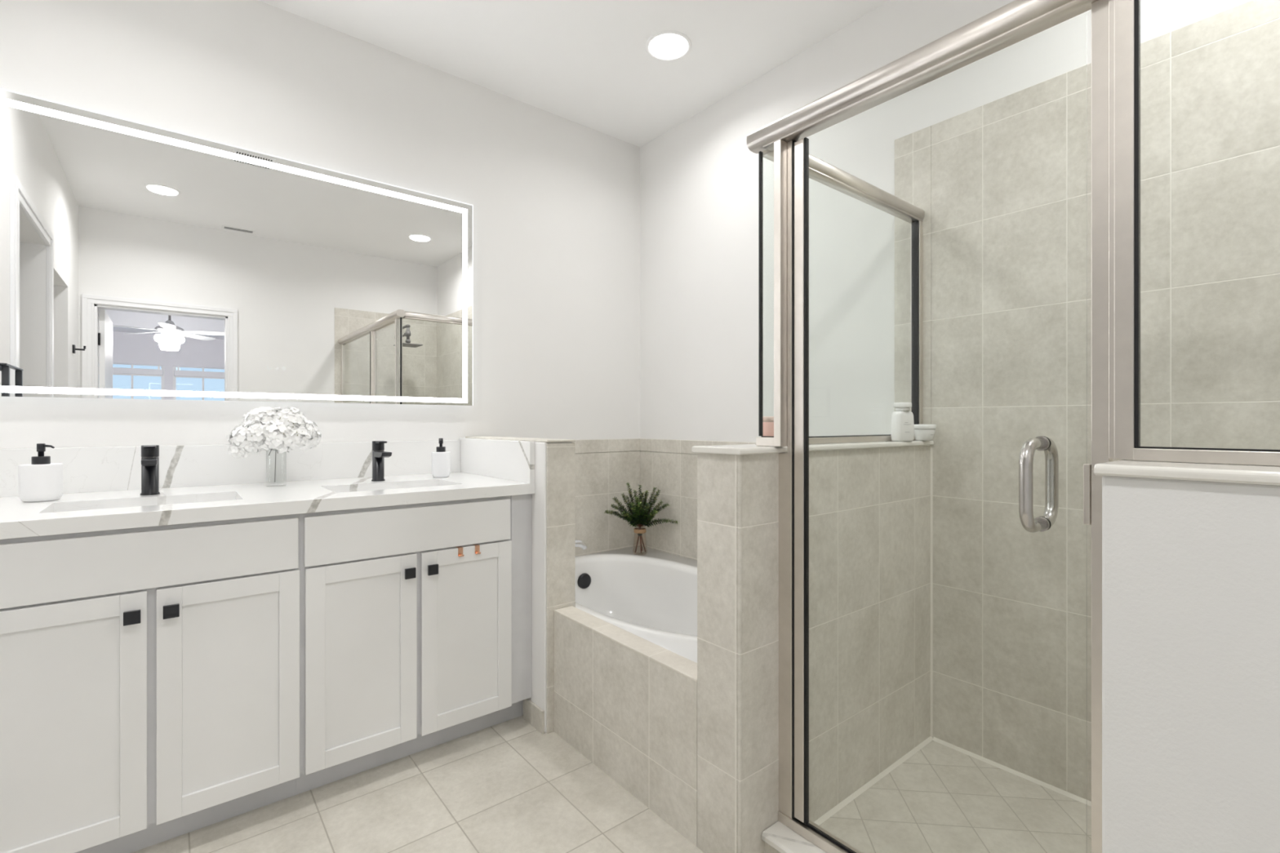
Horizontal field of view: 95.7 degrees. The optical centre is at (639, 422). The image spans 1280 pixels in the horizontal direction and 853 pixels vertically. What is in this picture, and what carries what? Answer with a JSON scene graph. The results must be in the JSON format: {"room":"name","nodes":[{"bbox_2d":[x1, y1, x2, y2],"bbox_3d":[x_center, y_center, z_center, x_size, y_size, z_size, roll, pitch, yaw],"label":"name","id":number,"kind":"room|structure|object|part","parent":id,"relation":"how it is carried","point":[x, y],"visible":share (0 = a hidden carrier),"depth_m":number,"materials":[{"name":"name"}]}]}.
{"room":"bathroom","nodes":[
{"label":"bathroom","id":0,"kind":"room"},
{"bbox_2d":[0,0,639,453],"bbox_3d":[-1.070,-0.237,2.589,2.873,2.754,0.100,0,0,-39],"label":"wall","id":1,"kind":"structure","parent":0,"point":[555,199],"depth_m":2.52,"materials":[{"name":"paint"}]},
{"bbox_2d":[0,440,460,497],"bbox_3d":[-1.455,0.159,2.200,1.582,0.157,0.020,0,0,-39],"label":"backsplash","id":2,"kind":"structure","parent":1,"relation":"attached to","point":[103,468],"depth_m":2.11,"materials":[{"name":"stone"}]},
{"bbox_2d":[0,88,473,405],"bbox_3d":[-1.401,-0.550,2.230,1.566,0.939,0.039,0,0,-39],"label":"led mirror","id":3,"kind":"object","parent":1,"relation":"attached to","point":[139,260],"visible":1,"depth_m":2.09,"materials":[{"name":"mirror"}]},
{"bbox_2d":[571,438,639,555],"bbox_3d":[-0.363,0.436,3.092,0.941,0.689,0.007,0,0,-39],"label":"wall tiles","id":4,"kind":"structure","parent":1,"relation":"attached to","point":[600,477],"depth_m":3.22,"materials":[{"name":"tile"}]},
{"bbox_2d":[522,441,572,733],"bbox_3d":[-0.542,0.606,2.460,0.122,1.068,0.764,0,0,-39],"label":"wall","id":5,"kind":"structure","parent":0,"point":[539,500],"depth_m":2.16,"materials":[{"name":"paint"}]},
{"bbox_2d":[465,435,575,733],"bbox_3d":[-0.533,0.602,2.458,0.124,1.076,0.766,0,0,-39],"label":"wall tiles","id":6,"kind":"structure","parent":5,"relation":"attached to","point":[561,457],"depth_m":2.15,"materials":[{"name":"tile"}]},
{"bbox_2d":[575,539,586,549],"bbox_3d":[-0.287,0.501,2.379,0.162,0.058,0.056,0,0,-39],"label":"tub spout","id":7,"kind":"object","parent":6,"relation":"attached to","point":[579,543],"visible":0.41,"depth_m":2.40,"materials":[{"name":"silver metal"}]},
{"bbox_2d":[523,698,544,733],"bbox_3d":[-0.401,1.099,2.180,0.010,0.083,0.146,0,0,-39],"label":"baseboard","id":8,"kind":"structure","parent":5,"relation":"attached to","point":[533,714],"depth_m":2.17,"materials":[{"name":"tile"}]},
{"bbox_2d":[257,0,889,147],"bbox_3d":[0.042,-1.654,1.215,2.873,0.080,3.636,0,0,-39],"label":"ceiling","id":9,"kind":"structure","parent":0,"point":[586,63],"depth_m":2.45,"materials":[{"name":"paint"}]},
{"bbox_2d":[645,31,691,61],"bbox_3d":[0.122,-1.611,2.479,0.198,0.006,0.198,0,0,-39],"label":"recessed light","id":10,"kind":"object","parent":9,"relation":"in","point":[668,46],"visible":1,"depth_m":2.47,"materials":[{"name":"paint"}]},
{"bbox_2d":[131,714,1091,852],"bbox_3d":[0.023,1.178,1.238,2.873,0.084,3.576,0,0,-39],"label":"floor","id":11,"kind":"structure","parent":0,"point":[509,786],"depth_m":1.69,"materials":[{"name":"tile"}]},
{"bbox_2d":[0,513,299,852],"bbox_3d":[-1.528,0.704,1.696,0.834,0.872,0.701,0,0,-39],"label":"vanity cabinet","id":12,"kind":"object","parent":11,"relation":"on","point":[149,676],"visible":1,"depth_m":1.50,"materials":[{"name":"paint"}]},
{"bbox_3d":[-1.400,0.738,1.394,0.325,0.610,0.019,0,0,-39],"label":"door","id":13,"kind":"part","parent":12,"relation":"part of","materials":[{"name":"paint"}]},
{"bbox_3d":[-1.282,0.489,1.461,0.033,0.033,0.026,0,0,-39],"label":"knob","id":14,"kind":"part","parent":12,"relation":"part of","materials":[{"name":"black metal"}]},
{"bbox_3d":[-1.268,0.353,1.500,0.664,0.147,0.019,0,0,-39],"label":"drawer","id":15,"kind":"part","parent":12,"relation":"part of","materials":[{"name":"paint"}]},
{"bbox_3d":[-1.222,0.489,1.509,0.033,0.033,0.026,0,0,-39],"label":"knob","id":16,"kind":"part","parent":12,"relation":"part of","materials":[{"name":"black metal"}]},
{"bbox_3d":[-1.133,0.738,1.609,0.324,0.610,0.019,0,0,-39],"label":"door","id":17,"kind":"part","parent":12,"relation":"part of","materials":[{"name":"paint"}]},
{"bbox_2d":[296,493,531,794],"bbox_3d":[-0.905,0.704,2.200,0.768,0.872,0.701,0,0,-39],"label":"vanity cabinet","id":18,"kind":"object","parent":11,"relation":"on","point":[409,645],"visible":0.99,"depth_m":1.91,"materials":[{"name":"paint"}]},
{"bbox_2d":[0,437,534,539],"bbox_3d":[-1.236,0.168,1.946,1.603,0.196,0.690,0,0,-39],"label":"countertop","id":19,"kind":"structure","parent":18,"relation":"on","point":[198,483],"depth_m":1.96,"materials":[{"name":"stone"}]},
{"bbox_2d":[17,443,62,502],"bbox_3d":[-1.753,0.143,1.694,0.091,0.166,0.091,0,0,-39],"label":"soap dispenser","id":20,"kind":"object","parent":19,"relation":"on","point":[40,480],"visible":1,"depth_m":1.67,"materials":[{"name":"white ceramic"}]},
{"bbox_2d":[17,462,62,502],"bbox_3d":[-1.753,0.173,1.694,0.091,0.106,0.091,0,0,-39],"label":"bottle","id":21,"kind":"object","parent":20,"relation":"attached to","point":[37,482],"depth_m":1.66,"materials":[{"name":"white ceramic"}]},
{"bbox_2d":[140,444,159,495],"bbox_3d":[-1.530,0.149,1.807,0.049,0.156,0.145,0,0,-39],"label":"faucet","id":22,"kind":"object","parent":19,"relation":"on","point":[149,453],"visible":1,"depth_m":1.83,"materials":[{"name":"black metal"}]},
{"bbox_3d":[-1.520,0.122,1.793,0.037,0.022,0.110,0,0,-39],"label":"spout","id":23,"kind":"part","parent":22,"relation":"part of","materials":[{"name":"black metal"}]},
{"bbox_3d":[-1.535,0.075,1.812,0.030,0.009,0.057,0,0,-39],"label":"lever","id":24,"kind":"part","parent":22,"relation":"part of","materials":[{"name":"black metal"}]},
{"bbox_3d":[-1.560,0.089,1.844,0.044,0.037,0.044,0,0,-39],"label":"handle","id":25,"kind":"part","parent":22,"relation":"part of","materials":[{"name":"black metal"}]},
{"bbox_2d":[371,440,391,481],"bbox_3d":[-1.001,0.149,2.242,0.049,0.156,0.145,0,0,-39],"label":"faucet","id":26,"kind":"object","parent":19,"relation":"on","point":[379,454],"visible":1,"depth_m":2.26,"materials":[{"name":"black metal"}]},
{"bbox_3d":[-1.031,0.089,2.279,0.044,0.037,0.044,0,0,-39],"label":"handle","id":27,"kind":"part","parent":26,"relation":"part of","materials":[{"name":"black metal"}]},
{"bbox_3d":[-1.005,0.075,2.247,0.030,0.009,0.057,0,0,-39],"label":"lever","id":28,"kind":"part","parent":26,"relation":"part of","materials":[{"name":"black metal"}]},
{"bbox_3d":[-0.990,0.122,2.228,0.037,0.022,0.110,0,0,-39],"label":"spout","id":29,"kind":"part","parent":26,"relation":"part of","materials":[{"name":"black metal"}]},
{"bbox_2d":[431,438,450,477],"bbox_3d":[-0.837,0.145,2.435,0.074,0.162,0.074,0,0,-39],"label":"soap dispenser","id":30,"kind":"object","parent":19,"relation":"on","point":[441,459],"visible":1,"depth_m":2.41,"materials":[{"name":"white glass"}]},
{"bbox_2d":[431,451,450,477],"bbox_3d":[-0.837,0.174,2.435,0.074,0.105,0.074,0,0,-39],"label":"bottle","id":31,"kind":"object","parent":30,"relation":"attached to","point":[441,460],"depth_m":2.41,"materials":[{"name":"white glass"}]},
{"bbox_3d":[-1.310,0.159,2.085,0.062,0.134,0.062,0,0,-39],"label":"glass vase","id":32,"kind":"object","parent":19,"relation":"on","visible":0},
{"bbox_2d":[226,406,321,482],"bbox_3d":[-1.307,0.077,2.083,0.293,0.272,0.197,0,0,-39],"label":"hydrangea bouquet","id":33,"kind":"object","parent":32,"relation":"in","point":[265,428],"visible":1,"depth_m":2.02,"materials":[{"name":"white plant"}]},
{"bbox_3d":[-1.312,0.145,2.084,0.007,0.136,0.002,0,0,-12],"label":"stem","id":34,"kind":"part","parent":33,"relation":"part of","materials":[{"name":"plant"}]},
{"bbox_3d":[-0.870,0.738,1.823,0.323,0.610,0.019,0,0,-39],"label":"door","id":35,"kind":"part","parent":18,"relation":"part of","materials":[{"name":"paint"}]},
{"bbox_3d":[-0.740,0.353,1.928,0.664,0.147,0.019,0,0,-39],"label":"drawer","id":36,"kind":"part","parent":18,"relation":"part of","materials":[{"name":"paint"}]},
{"bbox_3d":[-0.752,0.489,1.889,0.033,0.033,0.026,0,0,-39],"label":"knob","id":37,"kind":"part","parent":18,"relation":"part of","materials":[{"name":"black metal"}]},
{"bbox_3d":[-0.695,0.489,1.935,0.033,0.033,0.026,0,0,-39],"label":"knob","id":38,"kind":"part","parent":18,"relation":"part of","materials":[{"name":"black metal"}]},
{"bbox_2d":[456,546,464,556],"bbox_3d":[-0.625,0.449,2.011,0.017,0.032,0.036,0,0,-39],"label":"hook","id":39,"kind":"object","parent":18,"relation":"hanging from","point":[460,548],"visible":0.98,"depth_m":2.01,"materials":[{"name":"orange metal"}]},
{"bbox_3d":[-0.605,0.738,2.037,0.326,0.610,0.019,0,0,-39],"label":"door","id":40,"kind":"part","parent":18,"relation":"part of","materials":[{"name":"paint"}]},
{"bbox_2d":[472,543,480,554],"bbox_3d":[-0.577,0.449,2.050,0.017,0.032,0.036,0,0,-39],"label":"hook","id":41,"kind":"object","parent":18,"relation":"hanging from","point":[477,546],"visible":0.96,"depth_m":2.05,"materials":[{"name":"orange metal"}]},
{"bbox_2d":[554,612,697,846],"bbox_3d":[-0.058,0.916,1.867,0.062,0.448,0.749,0,0,-39],"label":"wall tiles","id":42,"kind":"structure","parent":11,"relation":"on","point":[631,715],"depth_m":1.78,"materials":[{"name":"tile"}]},
{"bbox_2d":[554,605,697,682],"bbox_3d":[-0.052,0.695,1.872,0.079,0.008,0.749,0,0,-39],"label":"tub deck","id":43,"kind":"object","parent":42,"relation":"on","point":[678,664],"visible":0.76,"depth_m":1.82,"materials":[{"name":"tile"}]},
{"bbox_2d":[575,546,697,662],"bbox_3d":[0.107,0.881,2.494,0.950,0.357,1.515,0,0,-39],"label":"bathtub","id":44,"kind":"object","parent":11,"relation":"on","point":[652,597],"visible":0.36,"depth_m":2.95,"materials":[{"name":"ceramic"}]},
{"bbox_2d":[632,525,647,555],"bbox_3d":[0.000,0.636,3.157,0.082,0.155,0.082,0,0,-39],"label":"glass vase","id":45,"kind":"object","parent":44,"relation":"on","point":[637,530],"visible":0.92,"depth_m":3.14,"materials":[{"name":"glass"}]},
{"bbox_2d":[604,482,677,553],"bbox_3d":[0.005,0.513,3.135,0.398,0.381,0.111,0,0,-6],"label":"plant","id":46,"kind":"object","parent":45,"relation":"in","point":[640,516],"visible":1,"depth_m":3.14,"materials":[{"name":"green plant"}]},
{"bbox_2d":[764,841,780,852],"bbox_3d":[0.591,1.107,1.253,0.112,0.066,0.719,0,0,-39],"label":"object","id":47,"kind":"object","parent":11,"relation":"on","point":[767,848],"visible":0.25,"depth_m":1.49,"materials":[{"name":"tile"}]},
{"bbox_2d":[761,820,826,852],"bbox_3d":[0.591,1.063,1.253,0.140,0.022,0.717,0,0,-39],"label":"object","id":48,"kind":"object","parent":47,"relation":"on","point":[781,837],"visible":0.53,"depth_m":1.46,"materials":[{"name":"stone"}]},
{"bbox_2d":[746,0,1279,852],"bbox_3d":[1.199,0.133,1.137,0.959,1.838,1.806,0,0,-39],"label":"shower enclosure","id":49,"kind":"object","parent":48,"relation":"on","point":[784,141],"visible":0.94,"depth_m":1.16,"materials":[{"name":"silver metal"}]},
{"bbox_3d":[0.370,-0.336,1.515,0.034,0.795,0.022,0,0,-39],"label":"panel post","id":50,"kind":"part","parent":49,"relation":"part of","materials":[{"name":"silver metal"}]},
{"bbox_3d":[0.683,-0.756,1.850,0.863,0.048,0.048,0,0,-39],"label":"header rail","id":51,"kind":"part","parent":49,"relation":"part of","materials":[{"name":"silver metal"}]},
{"bbox_3d":[0.880,-0.760,0.878,0.063,0.052,1.806,0,0,-39],"label":"header rail","id":52,"kind":"part","parent":49,"relation":"part of","materials":[{"name":"silver metal"}]},
{"bbox_3d":[0.711,0.113,1.049,0.090,0.177,0.027,0,0,-39],"label":"pull handle","id":53,"kind":"part","parent":49,"relation":"part of","materials":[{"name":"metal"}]},
{"bbox_3d":[0.777,0.113,1.101,0.064,0.177,0.027,0,0,-39],"label":"pull handle","id":54,"kind":"part","parent":49,"relation":"part of","materials":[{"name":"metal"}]},
{"bbox_3d":[0.823,-0.336,0.978,0.035,0.795,0.027,0,0,-39],"label":"panel post","id":55,"kind":"part","parent":49,"relation":"part of","materials":[{"name":"silver metal"}]},
{"bbox_2d":[813,445,1091,825],"bbox_3d":[1.275,0.608,1.152,0.822,1.055,1.735,0,0,-39],"label":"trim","id":56,"kind":"object","parent":11,"relation":"on","point":[895,764],"visible":0.85,"depth_m":1.95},
{"bbox_2d":[640,0,1251,454],"bbox_3d":[1.120,-0.237,2.087,0.100,2.754,3.636,0,0,-39],"label":"wall","id":57,"kind":"structure","parent":0,"point":[699,179],"depth_m":2.48,"materials":[{"name":"paint"}]},
{"bbox_2d":[640,438,755,559],"bbox_3d":[0.479,0.436,2.795,0.007,0.689,1.516,0,0,-39],"label":"wall tiles","id":58,"kind":"structure","parent":57,"relation":"attached to","point":[674,474],"depth_m":3.16,"materials":[{"name":"tile"}]},
{"bbox_2d":[894,0,1279,801],"bbox_3d":[1.556,0.032,1.463,0.006,2.208,1.879,0,0,-39],"label":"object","id":59,"kind":"structure","parent":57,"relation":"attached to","point":[1002,186],"depth_m":1.79,"materials":[{"name":"tile"}]},
{"bbox_2d":[1102,475,1279,852],"bbox_3d":[1.082,0.610,0.530,0.154,1.060,1.023,0,0,-39],"label":"wall","id":60,"kind":"structure","parent":0,"point":[1191,569],"depth_m":0.80,"materials":[{"name":"paint"}]},
{"bbox_2d":[1093,459,1279,485],"bbox_3d":[1.088,0.071,0.539,0.200,0.018,1.030,0,0,-39],"label":"wall cap","id":61,"kind":"object","parent":60,"relation":"on","point":[1202,472],"visible":0.94,"depth_m":0.81,"materials":[{"name":"stone"}]},
{"bbox_3d":[0.603,0.610,1.823,1.023,1.060,0.140,0,0,-39],"label":"wall","id":62,"kind":"structure","parent":0,"visible":0},
{"bbox_2d":[697,453,742,852],"bbox_3d":[0.204,0.610,1.500,0.008,1.060,0.151,0,0,-39],"label":"wall tiles","id":63,"kind":"structure","parent":62,"relation":"attached to","point":[719,476],"depth_m":1.49,"materials":[{"name":"tile"}]},
{"bbox_2d":[691,440,933,455],"bbox_3d":[0.597,0.071,1.816,1.042,0.018,0.172,0,0,-39],"label":"wall cap","id":64,"kind":"object","parent":62,"relation":"on","point":[742,449],"visible":0.83,"depth_m":1.61,"materials":[{"name":"stone"}]},
{"bbox_2d":[763,416,773,436],"bbox_3d":[0.373,0.021,1.678,0.044,0.080,0.024,0,0,-39],"label":"bottle","id":65,"kind":"object","parent":64,"relation":"on","point":[768,421],"visible":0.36,"depth_m":1.66,"materials":[{"name":"plastic"}]},
{"bbox_2d":[890,402,914,441],"bbox_3d":[0.890,-0.004,1.961,0.088,0.130,0.057,0,0,-39],"label":"lotion bottle","id":66,"kind":"object","parent":64,"relation":"on","point":[902,428],"visible":1,"depth_m":1.94,"materials":[{"name":"white plastic"}]},
{"bbox_2d":[914,424,936,440],"bbox_3d":[1.002,0.033,2.041,0.076,0.057,0.076,0,0,-39],"label":"jar","id":67,"kind":"object","parent":64,"relation":"on","point":[922,432],"visible":0.89,"depth_m":2.01,"materials":[{"name":"white plastic"}]},
{"bbox_3d":[1.002,0.013,2.041,0.076,0.017,0.076,0,0,-39],"label":"lid","id":68,"kind":"part","parent":67,"relation":"part of","materials":[{"name":"white plastic"}]},
{"bbox_2d":[742,444,930,852],"bbox_3d":[0.650,0.610,1.767,1.021,1.060,0.006,0,0,-39],"label":"wall tiles","id":69,"kind":"structure","parent":62,"relation":"attached to","point":[869,508],"depth_m":1.73,"materials":[{"name":"tile"}]}
]}

